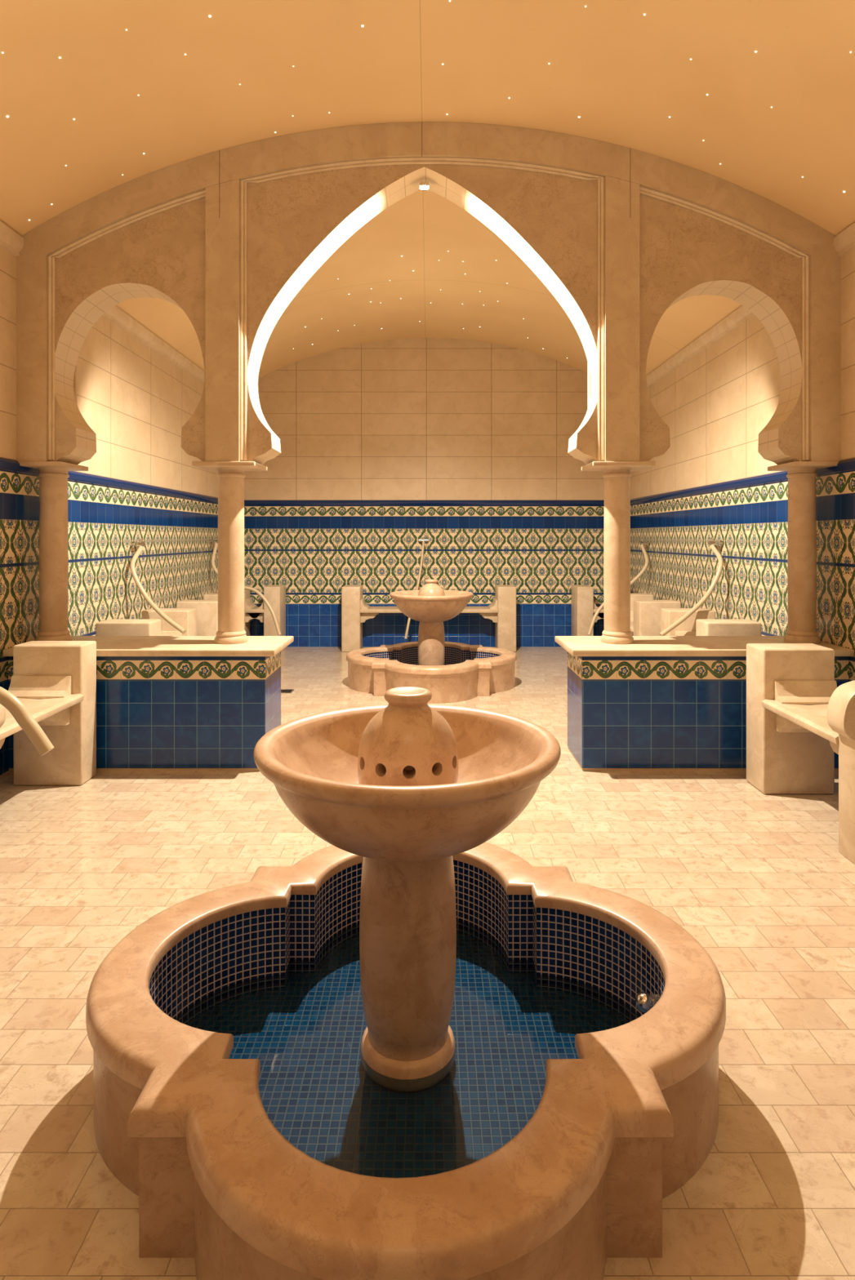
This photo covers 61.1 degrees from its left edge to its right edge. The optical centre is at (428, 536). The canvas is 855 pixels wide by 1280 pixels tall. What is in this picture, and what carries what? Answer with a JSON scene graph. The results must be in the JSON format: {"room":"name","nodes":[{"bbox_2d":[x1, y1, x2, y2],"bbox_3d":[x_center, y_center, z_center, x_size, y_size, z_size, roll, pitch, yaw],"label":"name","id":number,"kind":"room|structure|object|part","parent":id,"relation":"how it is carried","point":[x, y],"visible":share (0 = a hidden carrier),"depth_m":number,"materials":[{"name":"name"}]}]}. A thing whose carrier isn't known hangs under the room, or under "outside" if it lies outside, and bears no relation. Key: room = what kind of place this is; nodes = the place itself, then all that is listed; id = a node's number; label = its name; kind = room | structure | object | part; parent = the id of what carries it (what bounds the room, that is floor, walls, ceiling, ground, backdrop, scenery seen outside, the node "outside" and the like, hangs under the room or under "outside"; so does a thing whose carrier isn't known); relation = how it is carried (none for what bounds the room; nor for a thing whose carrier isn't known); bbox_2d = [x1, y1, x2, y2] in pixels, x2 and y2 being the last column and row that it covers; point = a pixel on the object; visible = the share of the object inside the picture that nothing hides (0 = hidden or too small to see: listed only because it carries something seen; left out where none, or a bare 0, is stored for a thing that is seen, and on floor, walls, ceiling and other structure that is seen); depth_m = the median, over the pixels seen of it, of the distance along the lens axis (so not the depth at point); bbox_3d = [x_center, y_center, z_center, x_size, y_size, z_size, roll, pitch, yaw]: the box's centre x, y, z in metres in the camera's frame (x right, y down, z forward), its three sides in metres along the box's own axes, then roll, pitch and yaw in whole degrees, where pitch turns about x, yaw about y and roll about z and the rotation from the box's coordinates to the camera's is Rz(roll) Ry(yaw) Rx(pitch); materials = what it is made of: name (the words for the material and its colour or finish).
{"room":"hammam","nodes":[
{"label":"hammam","id":0,"kind":"room"},
{"bbox_2d":[0,245,217,775],"bbox_3d":[-2.830,-0.300,4.300,0.100,3.700,12.000,0,0,0],"label":"wall","id":1,"kind":"structure","parent":0,"point":[137,403],"depth_m":6.42,"materials":[{"name":"beige tile"}]},
{"bbox_2d":[0,220,23,256],"bbox_3d":[-2.755,-1.958,1.665,0.050,0.135,6.530,0,0,0],"label":"trim","id":2,"kind":"structure","parent":1,"relation":"attached to","point":[12,242],"depth_m":4.76,"materials":[{"name":"stone"}]},
{"bbox_2d":[0,686,54,755],"bbox_3d":[-2.165,0.474,3.078,1.231,0.864,0.181,0,0,2],"label":"faucet","id":3,"kind":"object","parent":1,"relation":"attached to","point":[10,701],"visible":1,"depth_m":2.98,"materials":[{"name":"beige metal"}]},
{"bbox_2d":[0,457,217,503],"bbox_3d":[-2.765,-0.474,4.300,0.030,0.079,11.800,0,0,0],"label":"trim","id":4,"kind":"structure","parent":1,"relation":"attached to","point":[6,464],"depth_m":6.33,"materials":[{"name":"blue tile"}]},
{"bbox_2d":[102,306,204,383],"bbox_3d":[-2.755,-1.958,7.715,0.050,0.135,4.970,0,0,0],"label":"trim","id":5,"kind":"structure","parent":1,"relation":"attached to","point":[114,314],"depth_m":7.21,"materials":[{"name":"stone"}]},
{"bbox_2d":[129,537,186,634],"bbox_3d":[-2.518,0.436,6.588,0.813,0.849,0.247,0,0,42],"label":"faucet","id":6,"kind":"object","parent":1,"relation":"attached to","point":[140,544],"visible":1,"depth_m":6.57,"materials":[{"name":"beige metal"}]},
{"bbox_3d":[-2.721,0.070,6.751,0.042,0.048,0.022,0,0,0],"label":"tap handle","id":7,"kind":"part","parent":6,"relation":"part of","materials":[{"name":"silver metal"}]},
{"bbox_2d":[208,537,280,635],"bbox_3d":[-2.336,0.604,8.994,1.092,1.204,0.271,0,0,28],"label":"faucet","id":8,"kind":"object","parent":1,"relation":"attached to","point":[215,541],"visible":0.8,"depth_m":8.94,"materials":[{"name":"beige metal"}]},
{"bbox_2d":[244,337,604,646],"bbox_3d":[0.000,-0.655,10.250,5.560,4.410,0.100,0,0,0],"label":"wall","id":9,"kind":"structure","parent":0,"point":[410,419],"depth_m":10.20,"materials":[{"name":"beige tile"}]},
{"bbox_2d":[404,537,428,639],"bbox_3d":[-0.154,0.676,9.865,0.144,1.343,0.720,0,0,16],"label":"faucet","id":10,"kind":"object","parent":9,"relation":"attached to","point":[423,540],"visible":0.81,"depth_m":10.00,"materials":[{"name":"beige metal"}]},
{"bbox_2d":[244,500,604,506],"bbox_3d":[0.000,-0.474,10.185,5.560,0.079,0.030,0,0,0],"label":"trim","id":11,"kind":"structure","parent":9,"relation":"attached to","point":[246,503],"depth_m":10.18,"materials":[{"name":"tile"}]},
{"bbox_2d":[0,646,854,1279],"bbox_3d":[0.000,1.600,4.300,5.760,0.100,12.000,0,0,0],"label":"floor","id":12,"kind":"structure","parent":0,"point":[762,883],"depth_m":2.83,"materials":[{"name":"tile"}]},
{"bbox_2d":[0,640,96,785],"bbox_3d":[-2.341,1.113,4.080,0.488,0.875,1.270,0,0,0],"label":"bench","id":13,"kind":"object","parent":12,"relation":"on","point":[55,681],"visible":0.81,"depth_m":4.50,"materials":[{"name":"stone"}]},
{"bbox_3d":[-2.341,1.125,3.525,0.488,0.850,0.160,0,0,0],"label":"panel","id":14,"kind":"part","parent":13,"relation":"part of","materials":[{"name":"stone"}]},
{"bbox_3d":[-2.363,1.003,4.055,0.445,0.055,0.904,0,0,0],"label":"seat","id":15,"kind":"part","parent":13,"relation":"part of","materials":[{"name":"stone"}]},
{"bbox_2d":[96,608,196,635],"bbox_3d":[-2.398,1.113,6.280,0.444,0.875,1.160,0,0,0],"label":"bench","id":16,"kind":"object","parent":12,"relation":"on","point":[151,624],"visible":0.14,"depth_m":5.92,"materials":[{"name":"stone"}]},
{"bbox_3d":[-2.405,1.113,5.825,0.430,0.875,0.250,0,0,0],"label":"panel","id":17,"kind":"part","parent":16,"relation":"part of","materials":[{"name":"stone"}]},
{"bbox_3d":[-2.405,1.113,6.735,0.430,0.875,0.250,0,0,0],"label":"panel","id":18,"kind":"part","parent":16,"relation":"part of","materials":[{"name":"stone"}]},
{"bbox_2d":[3,635,293,770],"bbox_3d":[-1.891,1.144,5.062,1.775,0.812,0.675,0,0,0],"label":"wall","id":19,"kind":"structure","parent":12,"relation":"on","point":[164,703],"depth_m":4.79,"materials":[{"name":"ceramic tile"},{"name":"marble"}]},
{"bbox_2d":[17,461,88,640],"bbox_3d":[-2.625,0.115,5.080,0.300,1.247,0.400,0,0,0],"label":"column","id":20,"kind":"structure","parent":19,"relation":"on","point":[54,475],"depth_m":5.00,"materials":[{"name":"stone"}]},
{"bbox_2d":[191,461,266,644],"bbox_3d":[-1.383,0.115,5.080,0.420,1.247,0.400,0,0,0],"label":"column","id":21,"kind":"structure","parent":19,"relation":"on","point":[231,565],"depth_m":5.00,"materials":[{"name":"stone"}]},
{"bbox_2d":[176,593,244,635],"bbox_3d":[-2.398,1.113,8.100,0.444,0.875,1.160,0,0,0],"label":"bench","id":22,"kind":"object","parent":12,"relation":"on","point":[206,608],"visible":0.23,"depth_m":7.52,"materials":[{"name":"stone"}]},
{"bbox_3d":[-2.405,1.113,7.645,0.430,0.875,0.250,0,0,0],"label":"panel","id":23,"kind":"part","parent":22,"relation":"part of","materials":[{"name":"stone"}]},
{"bbox_3d":[-2.405,1.113,8.555,0.430,0.875,0.250,0,0,0],"label":"panel","id":24,"kind":"part","parent":22,"relation":"part of","materials":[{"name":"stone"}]},
{"bbox_2d":[244,584,285,635],"bbox_3d":[-2.360,1.113,9.958,0.720,0.875,0.444,0,0,0],"label":"bench","id":25,"kind":"object","parent":12,"relation":"on","point":[275,594],"visible":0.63,"depth_m":9.76,"materials":[{"name":"stone"}]},
{"bbox_3d":[-2.610,1.113,9.965,0.220,0.875,0.430,0,0,0],"label":"panel","id":26,"kind":"part","parent":25,"relation":"part of","materials":[{"name":"stone"}]},
{"bbox_3d":[-2.360,1.003,9.958,0.284,0.055,0.444,0,0,0],"label":"seat","id":27,"kind":"part","parent":25,"relation":"part of","materials":[{"name":"stone"}]},
{"bbox_3d":[-2.110,1.113,9.965,0.220,0.875,0.430,0,0,0],"label":"panel","id":28,"kind":"part","parent":25,"relation":"part of","materials":[{"name":"stone"}]},
{"bbox_2d":[280,688,294,693],"bbox_3d":[-1.440,1.547,7.250,0.170,0.006,0.170,0,0,0],"label":"floor drain","id":29,"kind":"object","parent":12,"relation":"on","point":[282,691],"visible":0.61,"depth_m":7.26,"materials":[{"name":"silver metal"}]},
{"bbox_2d":[85,686,725,1279],"bbox_3d":[-0.060,1.000,2.120,1.622,1.100,1.622,0,0,36],"label":"fountain","id":30,"kind":"object","parent":12,"relation":"on","point":[411,1046],"visible":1,"depth_m":1.88,"materials":[{"name":"stone"}]},
{"bbox_2d":[253,704,560,862],"bbox_3d":[-0.060,0.736,2.120,0.878,0.297,0.878,0,0,0],"label":"bowl","id":31,"kind":"object","parent":30,"relation":"on","point":[364,797],"depth_m":1.91,"materials":[{"name":"stone"}]},
{"bbox_2d":[341,585,515,652],"bbox_3d":[0.005,1.113,9.948,2.350,0.875,0.444,0,0,0],"label":"bench","id":32,"kind":"object","parent":12,"relation":"on","point":[355,611],"visible":0.91,"depth_m":9.74,"materials":[{"name":"stone"}]},
{"bbox_3d":[-1.045,1.113,9.955,0.250,0.875,0.430,0,0,0],"label":"panel","id":33,"kind":"part","parent":32,"relation":"part of","materials":[{"name":"stone"}]},
{"bbox_3d":[0.005,1.003,9.948,1.854,0.055,0.444,0,0,0],"label":"seat","id":34,"kind":"part","parent":32,"relation":"part of","materials":[{"name":"stone"}]},
{"bbox_3d":[1.055,1.113,9.955,0.250,0.875,0.430,0,0,0],"label":"panel","id":35,"kind":"part","parent":32,"relation":"part of","materials":[{"name":"stone"}]},
{"bbox_2d":[346,579,516,703],"bbox_3d":[0.030,1.000,7.600,1.622,1.100,1.622,0,0,36],"label":"fountain","id":36,"kind":"object","parent":12,"relation":"on","point":[452,672],"visible":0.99,"depth_m":7.26,"materials":[{"name":"stone"}]},
{"bbox_2d":[389,590,473,622],"bbox_3d":[0.030,0.736,7.600,0.878,0.297,0.878,0,0,0],"label":"bowl","id":37,"kind":"object","parent":36,"relation":"on","point":[421,606],"depth_m":7.32,"materials":[{"name":"stone"}]},
{"bbox_2d":[346,641,516,703],"bbox_3d":[0.030,1.384,7.600,1.622,0.332,1.622,0,0,36],"label":"basin","id":38,"kind":"object","parent":36,"relation":"in","point":[460,672],"depth_m":7.17,"materials":[{"name":"stone"}]},
{"bbox_2d":[570,584,603,635],"bbox_3d":[2.360,1.113,9.958,0.720,0.875,0.444,0,0,0],"label":"bench","id":39,"kind":"object","parent":12,"relation":"on","point":[583,607],"visible":0.48,"depth_m":9.75,"materials":[{"name":"stone"}]},
{"bbox_3d":[2.360,1.003,9.958,0.284,0.055,0.444,0,0,0],"label":"seat","id":40,"kind":"part","parent":39,"relation":"part of","materials":[{"name":"stone"}]},
{"bbox_2d":[630,593,680,635],"bbox_3d":[2.398,1.113,8.100,0.444,0.875,1.160,0,0,0],"label":"bench","id":41,"kind":"object","parent":12,"relation":"on","point":[645,611],"visible":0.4,"depth_m":7.52,"materials":[{"name":"stone"}]},
{"bbox_3d":[2.398,1.003,8.100,0.445,0.055,0.664,0,0,0],"label":"seat","id":42,"kind":"part","parent":41,"relation":"part of","materials":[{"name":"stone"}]},
{"bbox_3d":[2.405,1.113,8.555,0.430,0.875,0.250,0,0,0],"label":"panel","id":43,"kind":"part","parent":41,"relation":"part of","materials":[{"name":"stone"}]},
{"bbox_2d":[554,635,853,770],"bbox_3d":[1.859,1.144,5.062,1.839,0.812,0.675,0,0,0],"label":"wall","id":44,"kind":"structure","parent":12,"relation":"on","point":[650,703],"depth_m":4.79,"materials":[{"name":"tile"}]},
{"bbox_2d":[581,461,655,644],"bbox_3d":[1.320,0.115,5.080,0.420,1.247,0.400,0,0,0],"label":"column","id":45,"kind":"structure","parent":44,"relation":"on","point":[616,475],"depth_m":5.00,"materials":[{"name":"stone"}]},
{"bbox_2d":[767,461,838,644],"bbox_3d":[2.615,0.115,5.080,0.300,1.247,0.400,0,0,0],"label":"column","id":46,"kind":"structure","parent":44,"relation":"on","point":[801,475],"depth_m":5.00,"materials":[{"name":"stone"}]},
{"bbox_2d":[660,608,760,635],"bbox_3d":[2.398,1.113,6.280,0.444,0.875,1.160,0,0,0],"label":"bench","id":47,"kind":"object","parent":12,"relation":"on","point":[703,622],"visible":0.2,"depth_m":5.92,"materials":[{"name":"stone"}]},
{"bbox_3d":[2.405,1.113,6.735,0.430,0.875,0.250,0,0,0],"label":"panel","id":48,"kind":"part","parent":47,"relation":"part of","materials":[{"name":"stone"}]},
{"bbox_3d":[2.405,1.113,5.825,0.430,0.875,0.250,0,0,0],"label":"panel","id":49,"kind":"part","parent":47,"relation":"part of","materials":[{"name":"stone"}]},
{"bbox_2d":[746,643,854,864],"bbox_3d":[2.196,1.113,4.005,0.488,0.875,1.190,0,0,0],"label":"bench","id":50,"kind":"object","parent":12,"relation":"on","point":[797,717],"visible":1,"depth_m":4.35,"materials":[{"name":"stone"}]},
{"bbox_3d":[2.225,1.113,4.475,0.430,0.875,0.250,0,0,0],"label":"panel","id":51,"kind":"part","parent":50,"relation":"part of","materials":[{"name":"stone"}]},
{"bbox_3d":[2.218,1.003,3.955,0.445,0.055,0.794,0,0,0],"label":"seat","id":52,"kind":"part","parent":50,"relation":"part of","materials":[{"name":"stone"}]},
{"bbox_3d":[2.196,1.125,3.485,0.488,0.850,0.150,0,0,0],"label":"panel","id":53,"kind":"part","parent":50,"relation":"part of","materials":[{"name":"stone"}]},
{"bbox_2d":[0,0,854,378],"bbox_3d":[0.000,-2.445,4.300,5.644,0.870,12.000,0,0,0],"label":"ceiling","id":54,"kind":"structure","parent":0,"point":[614,67],"depth_m":4.31,"materials":[{"name":"paint"}]},
{"bbox_2d":[16,121,840,464],"bbox_3d":[0.000,-1.655,5.080,5.560,2.290,0.380,0,0,0],"label":"arcade","id":55,"kind":"object","parent":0,"point":[617,235],"visible":0.98,"depth_m":4.92,"materials":[{"name":"stone"}]},
{"bbox_3d":[-2.041,-1.442,5.234,1.094,1.845,0.034,0,0,0],"label":"moulding","id":56,"kind":"part","parent":55,"relation":"part of","materials":[{"name":"stone"}]},
{"bbox_3d":[-2.041,-1.442,4.926,1.094,1.845,0.034,0,0,0],"label":"moulding","id":57,"kind":"part","parent":55,"relation":"part of","materials":[{"name":"stone"}]},
{"bbox_3d":[-0.043,-1.552,4.926,2.484,2.064,0.034,0,0,0],"label":"moulding","id":58,"kind":"part","parent":55,"relation":"part of","materials":[{"name":"stone"}]},
{"bbox_2d":[417,181,430,190],"bbox_3d":[-0.030,-2.459,5.080,0.084,0.040,0.084,0,0,0],"label":"recessed light","id":59,"kind":"object","parent":55,"relation":"attached to","point":[424,185],"visible":1,"depth_m":5.06,"materials":[{"name":"silver metal"}]},
{"bbox_3d":[-0.043,-1.552,5.234,2.484,2.064,0.034,0,0,0],"label":"moulding","id":60,"kind":"part","parent":55,"relation":"part of","materials":[{"name":"stone"}]},
{"bbox_3d":[2.001,-1.454,4.926,1.175,1.868,0.034,0,0,0],"label":"moulding","id":61,"kind":"part","parent":55,"relation":"part of","materials":[{"name":"stone"}]},
{"bbox_2d":[629,247,854,681],"bbox_3d":[2.830,-0.300,4.300,0.100,3.700,12.000,0,0,0],"label":"wall","id":62,"kind":"structure","parent":0,"point":[715,406],"depth_m":6.47,"materials":[{"name":"beige tile"}]},
{"bbox_2d":[586,538,648,635],"bbox_3d":[2.412,0.607,8.913,1.013,1.171,0.303,0,0,-34],"label":"faucet","id":63,"kind":"object","parent":62,"relation":"attached to","point":[642,543],"visible":0.79,"depth_m":8.89,"materials":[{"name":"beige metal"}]},
{"bbox_2d":[658,537,723,635],"bbox_3d":[2.480,0.449,6.645,0.910,0.894,0.274,0,0,-40],"label":"faucet","id":64,"kind":"object","parent":62,"relation":"attached to","point":[713,543],"visible":1,"depth_m":6.61,"materials":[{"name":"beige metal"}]},
{"bbox_2d":[645,305,754,388],"bbox_3d":[2.755,-1.958,7.715,0.050,0.135,4.970,0,0,0],"label":"trim","id":65,"kind":"structure","parent":62,"relation":"attached to","point":[741,314],"depth_m":7.26,"materials":[{"name":"stone"}]},
{"bbox_2d":[630,457,854,505],"bbox_3d":[2.765,-0.474,4.300,0.030,0.079,11.800,0,0,0],"label":"trim","id":66,"kind":"structure","parent":62,"relation":"attached to","point":[844,465],"depth_m":6.43,"materials":[{"name":"blue tile"}]},
{"bbox_2d":[832,222,854,256],"bbox_3d":[2.755,-1.958,1.665,0.050,0.135,6.530,0,0,0],"label":"trim","id":67,"kind":"structure","parent":62,"relation":"attached to","point":[844,242],"depth_m":4.77,"materials":[{"name":"stone"}]}
]}

